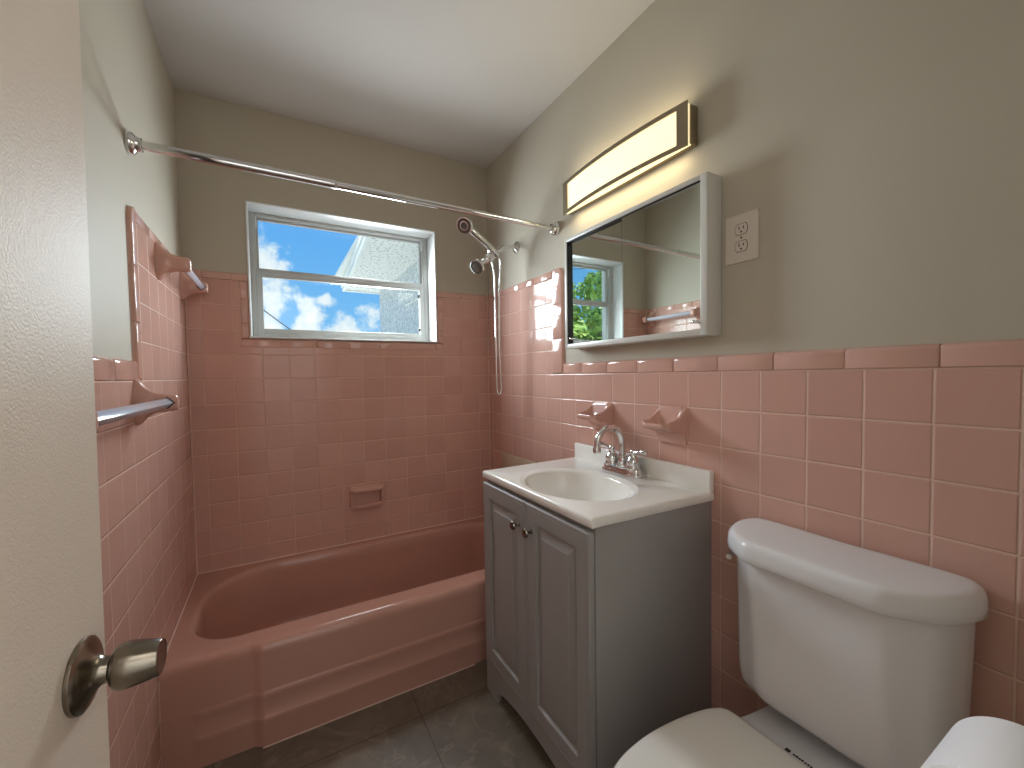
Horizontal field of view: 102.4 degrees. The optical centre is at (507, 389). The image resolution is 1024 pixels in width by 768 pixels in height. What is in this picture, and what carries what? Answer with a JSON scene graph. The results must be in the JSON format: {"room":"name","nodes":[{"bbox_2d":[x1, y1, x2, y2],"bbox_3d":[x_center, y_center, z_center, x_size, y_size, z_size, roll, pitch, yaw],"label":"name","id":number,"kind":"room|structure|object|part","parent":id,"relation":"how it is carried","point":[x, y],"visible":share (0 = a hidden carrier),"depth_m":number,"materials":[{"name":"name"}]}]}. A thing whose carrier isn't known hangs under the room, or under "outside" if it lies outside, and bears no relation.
{"room":"bathroom","nodes":[
{"label":"bathroom","id":0,"kind":"room"},
{"bbox_2d":[79,0,195,767],"bbox_3d":[-0.870,-0.034,0.729,0.154,2.404,2.308,-2,2,-29],"label":"wall","id":1,"kind":"structure","parent":0,"point":[148,556],"depth_m":1.11,"materials":[{"name":"beige paint"}]},
{"bbox_2d":[95,379,179,433],"bbox_3d":[-0.806,0.040,0.858,0.094,0.125,0.672,-2,2,-29],"label":"towel bar","id":2,"kind":"object","parent":1,"relation":"attached to","point":[147,402],"visible":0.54,"depth_m":1.06,"materials":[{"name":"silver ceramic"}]},
{"bbox_3d":[-0.656,0.047,0.592,0.094,0.125,0.062,-2,2,-29],"label":"post","id":3,"kind":"part","parent":2,"relation":"part of","materials":[{"name":"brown ceramic"}]},
{"bbox_3d":[-0.956,0.033,1.124,0.094,0.125,0.062,-2,2,-29],"label":"post","id":4,"kind":"part","parent":2,"relation":"part of","materials":[{"name":"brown ceramic"}]},
{"bbox_3d":[-0.826,0.355,0.817,0.009,1.620,2.200,-2,2,-29],"label":"tile panel","id":5,"kind":"part","parent":1,"relation":"part of","materials":[{"name":"pink tile"}]},
{"bbox_2d":[154,241,208,299],"bbox_3d":[-1.208,-0.427,1.543,0.094,0.125,0.462,-2,2,-29],"label":"towel bar","id":6,"kind":"object","parent":1,"relation":"attached to","point":[166,263],"visible":1,"depth_m":1.37,"materials":[{"name":"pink ceramic"}]},
{"bbox_3d":[-1.110,-0.423,1.369,0.094,0.125,0.062,-2,2,-29],"label":"post","id":7,"kind":"part","parent":6,"relation":"part of","materials":[{"name":"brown ceramic"}]},
{"bbox_3d":[-1.306,-0.432,1.718,0.094,0.125,0.062,-2,2,-29],"label":"post","id":8,"kind":"part","parent":6,"relation":"part of","materials":[{"name":"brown ceramic"}]},
{"bbox_2d":[124,131,559,235],"bbox_3d":[-0.410,-0.700,1.493,1.459,0.058,0.058,-2,2,-30],"label":"shower rod","id":9,"kind":"object","parent":1,"relation":"attached to","point":[134,144],"visible":1,"depth_m":1.33,"materials":[{"name":"silver metal"}]},
{"bbox_2d":[174,88,489,572],"bbox_3d":[-0.797,-0.087,2.220,1.745,2.404,0.244,-2,2,-29],"label":"wall","id":10,"kind":"structure","parent":0,"point":[283,430],"depth_m":2.01,"materials":[{"name":"pink tile"}]},
{"bbox_2d":[185,295,490,573],"bbox_3d":[-0.735,0.124,2.122,1.445,1.324,0.006,-2,2,-29],"label":"trim","id":11,"kind":"structure","parent":10,"relation":"attached to","point":[487,295],"depth_m":1.78,"materials":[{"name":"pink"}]},
{"bbox_3d":[-0.735,0.307,2.135,1.445,1.620,0.009,-2,2,-29],"label":"tile panel","id":12,"kind":"part","parent":10,"relation":"part of","materials":[{"name":"pink tile"}]},
{"bbox_2d":[245,200,437,342],"bbox_3d":[-0.843,-0.557,2.182,0.896,0.621,0.252,-2,2,-29],"label":"window","id":13,"kind":"structure","parent":10,"relation":"in","point":[255,211],"depth_m":2.14,"materials":[{"name":"white"}]},
{"bbox_3d":[-0.867,-0.710,2.213,0.834,0.282,0.020,-2,2,-29],"label":"sash","id":14,"kind":"part","parent":13,"relation":"part of","materials":[{"name":"white metal"}]},
{"bbox_3d":[-0.849,-0.436,2.197,0.842,0.324,0.029,-2,2,-29],"label":"sash","id":15,"kind":"part","parent":13,"relation":"part of","materials":[{"name":"white metal"}]},
{"bbox_2d":[349,482,383,509],"bbox_3d":[-0.719,0.551,2.115,0.170,0.114,0.061,-2,2,-29],"label":"soap dish","id":16,"kind":"object","parent":10,"relation":"attached to","point":[366,495],"visible":1,"depth_m":2.12,"materials":[{"name":"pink ceramic"}]},
{"bbox_2d":[353,501,382,509],"bbox_3d":[-0.720,0.597,2.119,0.152,0.020,0.046,-2,2,-29],"label":"tray","id":17,"kind":"object","parent":16,"relation":"on","point":[357,505],"depth_m":2.11,"materials":[{"name":"pink ceramic"}]},
{"bbox_2d":[202,659,555,767],"bbox_3d":[0.208,1.190,0.515,1.745,0.060,3.820,-2,2,-29],"label":"floor","id":18,"kind":"structure","parent":0,"point":[454,720],"depth_m":1.34,"materials":[{"name":"tile"}]},
{"bbox_2d":[158,515,486,767],"bbox_3d":[-0.550,0.957,1.844,1.443,0.339,0.710,-2,2,-29],"label":"bathtub","id":19,"kind":"object","parent":18,"relation":"on","point":[261,653],"visible":0.82,"depth_m":1.52,"materials":[{"name":"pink ceramic"}]},
{"bbox_2d":[165,517,484,663],"bbox_3d":[-0.562,0.950,1.867,1.441,0.316,0.653,-2,2,-29],"label":"basin","id":20,"kind":"object","parent":19,"relation":"in","point":[224,609],"depth_m":1.94,"materials":[{"name":"pink ceramic"}]},
{"bbox_2d":[483,479,710,767],"bbox_3d":[0.248,0.729,1.385,0.485,0.798,0.622,-2,2,-29],"label":"vanity cabinet","id":21,"kind":"object","parent":18,"relation":"on","point":[599,639],"visible":0.92,"depth_m":1.14,"materials":[{"name":"grey paint"}]},
{"bbox_3d":[-0.007,0.675,1.414,0.017,0.659,0.292,-2,2,-29],"label":"door","id":22,"kind":"part","parent":21,"relation":"part of","materials":[{"name":"grey paint"}]},
{"bbox_3d":[0.024,0.429,1.297,0.028,0.028,0.028,-2,2,-29],"label":"door knob","id":23,"kind":"part","parent":21,"relation":"part of","materials":[{"name":"silver metal"}]},
{"bbox_3d":[0.060,0.430,1.234,0.028,0.028,0.028,-2,2,-29],"label":"door knob","id":24,"kind":"part","parent":21,"relation":"part of","materials":[{"name":"silver metal"}]},
{"bbox_3d":[0.140,0.681,1.154,0.017,0.659,0.296,-2,2,-29],"label":"door","id":25,"kind":"part","parent":21,"relation":"part of","materials":[{"name":"grey paint"}]},
{"bbox_2d":[482,442,713,528],"bbox_3d":[0.257,0.339,1.381,0.456,0.196,0.636,-2,2,-29],"label":"countertop","id":26,"kind":"structure","parent":21,"relation":"on","point":[577,488],"depth_m":1.33,"materials":[{"name":"white ceramic"}]},
{"bbox_2d":[593,425,647,478],"bbox_3d":[0.402,0.210,1.449,0.178,0.177,0.179,0,2,19],"label":"faucet","id":27,"kind":"object","parent":26,"relation":"on","point":[630,467],"visible":1,"depth_m":1.43,"materials":[{"name":"silver metal"}]},
{"bbox_3d":[0.364,0.209,1.532,0.020,0.024,0.061,-2,2,-29],"label":"lever","id":28,"kind":"part","parent":27,"relation":"part of","materials":[{"name":"silver metal"}]},
{"bbox_3d":[0.360,0.201,1.432,0.154,0.157,0.045,-2,2,-29],"label":"spout","id":29,"kind":"part","parent":27,"relation":"part of","materials":[{"name":"silver metal"}]},
{"bbox_3d":[0.383,0.240,1.505,0.049,0.072,0.049,-2,2,-29],"label":"handle","id":30,"kind":"part","parent":27,"relation":"part of","materials":[{"name":"silver metal"}]},
{"bbox_3d":[0.409,0.284,1.462,0.060,0.027,0.176,-2,2,-29],"label":"plate","id":31,"kind":"part","parent":27,"relation":"part of","materials":[{"name":"silver metal"}]},
{"bbox_3d":[0.433,0.243,1.416,0.049,0.072,0.049,-2,2,-29],"label":"handle","id":32,"kind":"part","parent":27,"relation":"part of","materials":[{"name":"silver metal"}]},
{"bbox_3d":[0.447,0.213,1.385,0.020,0.024,0.061,-2,2,-29],"label":"lever","id":33,"kind":"part","parent":27,"relation":"part of","materials":[{"name":"silver metal"}]},
{"bbox_2d":[614,518,988,767],"bbox_3d":[0.483,0.749,0.774,0.669,0.795,0.437,-2,2,-29],"label":"toilet","id":34,"kind":"object","parent":18,"relation":"on","point":[858,657],"visible":0.98,"depth_m":0.81,"materials":[{"name":"white ceramic"}]},
{"bbox_3d":[0.386,0.745,0.713,0.440,0.020,0.378,-2,2,-29],"label":"seat lid","id":35,"kind":"part","parent":34,"relation":"part of","materials":[{"name":"white plastic"}]},
{"bbox_3d":[0.557,0.407,1.022,0.054,0.019,0.018,-3,3,-41],"label":"flush lever","id":36,"kind":"part","parent":34,"relation":"part of","materials":[{"name":"silver metal"}]},
{"bbox_3d":[0.483,0.956,0.773,0.614,0.380,0.354,-2,2,-29],"label":"bowl","id":37,"kind":"part","parent":34,"relation":"part of","materials":[{"name":"white ceramic"}]},
{"bbox_3d":[0.689,0.556,0.879,0.176,0.338,0.396,-2,2,-29],"label":"tank","id":38,"kind":"part","parent":34,"relation":"part of","materials":[{"name":"white ceramic"}]},
{"bbox_3d":[0.680,0.367,0.875,0.204,0.046,0.437,-2,2,-29],"label":"tank lid","id":39,"kind":"part","parent":34,"relation":"part of","materials":[{"name":"white ceramic"}]},
{"bbox_2d":[143,0,654,168],"bbox_3d":[0.125,-1.294,0.506,1.745,0.100,4.000,-2,2,-29],"label":"ceiling","id":40,"kind":"structure","parent":0,"point":[456,80],"depth_m":1.58,"materials":[{"name":"grey paint"}]},
{"bbox_2d":[486,0,1023,725],"bbox_3d":[0.516,-0.083,1.510,0.154,2.404,2.308,-2,2,-29],"label":"wall","id":41,"kind":"structure","parent":0,"point":[861,384],"depth_m":0.95,"materials":[{"name":"beige paint"}]},
{"bbox_2d":[457,216,518,394],"bbox_3d":[-0.088,-0.401,2.085,0.336,0.872,0.096,-2,2,-29],"label":"shower","id":42,"kind":"object","parent":41,"relation":"attached to","point":[464,224],"visible":1,"depth_m":2.08,"materials":[{"name":"silver metal"}]},
{"bbox_3d":[-0.019,-0.716,2.128,0.141,0.076,0.021,-2,2,-29],"label":"shower arm","id":43,"kind":"part","parent":42,"relation":"part of","materials":[{"name":"silver metal"}]},
{"bbox_2d":[502,452,534,467],"bbox_3d":[0.056,0.417,2.207,0.004,0.109,0.352,-2,2,-29],"label":"plate","id":44,"kind":"object","parent":41,"relation":"attached to","point":[508,460],"visible":0.49,"depth_m":2.25,"materials":[{"name":"beige"}]},
{"bbox_2d":[577,401,611,428],"bbox_3d":[0.336,0.105,1.599,0.100,0.108,0.107,-2,2,-29],"label":"soap dish","id":45,"kind":"object","parent":41,"relation":"attached to","point":[599,414],"visible":1,"depth_m":1.58,"materials":[{"name":"pink ceramic"}]},
{"bbox_2d":[563,100,697,215],"bbox_3d":[0.392,-0.791,1.477,0.072,0.132,0.603,-2,2,-29],"label":"vanity light","id":46,"kind":"object","parent":41,"relation":"attached to","point":[674,132],"visible":1,"depth_m":1.37,"materials":[{"name":"white glass"}]},
{"bbox_2d":[564,171,721,348],"bbox_3d":[0.422,-0.387,1.443,0.079,0.452,0.648,-2,2,-29],"label":"medicine cabinet","id":47,"kind":"object","parent":41,"relation":"attached to","point":[650,271],"visible":1,"depth_m":1.32,"materials":[{"name":"white metal"}]},
{"bbox_3d":[0.345,-0.391,1.561,0.004,0.414,0.334,-2,2,-29],"label":"mirror door","id":48,"kind":"part","parent":47,"relation":"part of","materials":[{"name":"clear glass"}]},
{"bbox_3d":[0.478,-0.384,1.304,0.004,0.414,0.304,-2,2,-29],"label":"mirror door","id":49,"kind":"part","parent":47,"relation":"part of","materials":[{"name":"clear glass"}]},
{"bbox_2d":[575,442,713,493],"bbox_3d":[0.448,0.267,1.480,0.020,0.066,0.626,-2,2,-29],"label":"backsplash","id":50,"kind":"structure","parent":41,"relation":"attached to","point":[700,479],"depth_m":1.33,"materials":[{"name":"white ceramic"}]},
{"bbox_2d":[641,405,687,445],"bbox_3d":[0.498,0.116,1.312,0.100,0.123,0.108,-2,2,-29],"label":"cup holder","id":51,"kind":"object","parent":41,"relation":"attached to","point":[670,423],"visible":1,"depth_m":1.30,"materials":[{"name":"pink ceramic"}]},
{"bbox_2d":[726,208,758,265],"bbox_3d":[0.641,-0.414,1.125,0.007,0.131,0.091,-2,2,-29],"label":"wall outlet","id":52,"kind":"object","parent":41,"relation":"attached to","point":[742,230],"visible":1,"depth_m":1.12,"materials":[{"name":"beige plastic"}]},
{"bbox_2d":[735,239,747,252],"bbox_3d":[0.640,-0.391,1.125,0.002,0.030,0.036,-2,2,-29],"label":"receptacle","id":53,"kind":"object","parent":52,"relation":"attached to","point":[741,245],"depth_m":1.12,"materials":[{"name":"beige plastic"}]},
{"bbox_2d":[735,222,747,235],"bbox_3d":[0.640,-0.437,1.123,0.002,0.030,0.036,-2,2,-29],"label":"receptacle","id":54,"kind":"object","parent":52,"relation":"attached to","point":[741,228],"depth_m":1.12,"materials":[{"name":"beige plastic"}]},
{"bbox_3d":[0.440,0.310,1.530,0.009,1.620,2.200,-2,2,-29],"label":"tile panel","id":55,"kind":"part","parent":41,"relation":"part of","materials":[{"name":"pink tile"}]},
{"bbox_3d":[0.365,-0.033,0.158,1.461,2.404,0.100,-2,2,-29],"label":"wall","id":56,"kind":"structure","parent":0,"visible":0},
{"bbox_2d":[0,0,166,767],"bbox_3d":[-0.309,0.158,0.174,0.161,2.018,0.638,-2,2,-29],"label":"door","id":57,"kind":"structure","parent":56,"relation":"in","point":[56,671],"depth_m":0.36,"materials":[{"name":"beige paint"}]},
{"bbox_3d":[-0.369,0.272,0.412,0.039,0.043,0.043,-2,2,-29],"label":"knob","id":58,"kind":"part","parent":57,"relation":"part of","materials":[{"name":"silver metal"}]},
{"label":"outside","id":59,"kind":"structure","parent":0,"visible":0},
{"bbox_2d":[264,310,290,329],"bbox_3d":[-7.757,-2.328,14.293,3.128,2.428,0.036,-2,2,-33],"label":"power cable","id":60,"kind":"object","parent":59,"point":[264,310],"visible":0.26,"depth_m":14.16,"materials":[{"name":"black plastic"}]},
{"bbox_3d":[0.455,0.356,0.324,0.164,0.034,0.083,-2,2,-29],"label":"toilet paper holder","id":61,"kind":"object","parent":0,"visible":0},
{"bbox_2d":[920,716,1023,767],"bbox_3d":[0.439,0.367,0.354,0.102,0.108,0.108,-2,2,-29],"label":"toilet paper roll","id":62,"kind":"object","parent":61,"relation":"on","point":[976,741],"visible":1,"depth_m":0.37,"materials":[{"name":"white paper"}]},
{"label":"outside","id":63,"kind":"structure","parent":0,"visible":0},
{"bbox_3d":[-7.788,1.066,13.239,32.000,0.050,25.760,-2,2,-29],"label":"ground","id":64,"kind":"structure","parent":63,"visible":0},
{"bbox_2d":[379,260,419,333],"bbox_3d":[0.471,0.014,4.548,3.070,2.400,2.560,-2,2,-29],"label":"wall","id":65,"kind":"structure","parent":64,"relation":"on","point":[399,309],"depth_m":4.04,"materials":[{"name":"white paint"}]},
{"bbox_2d":[331,236,418,293],"bbox_3d":[-1.295,-1.600,3.576,7.000,1.012,2.685,-2,2,-29],"label":"roof eave","id":66,"kind":"object","parent":65,"relation":"on","point":[367,257],"visible":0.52,"depth_m":3.58,"materials":[{"name":"white paint"}]}
]}

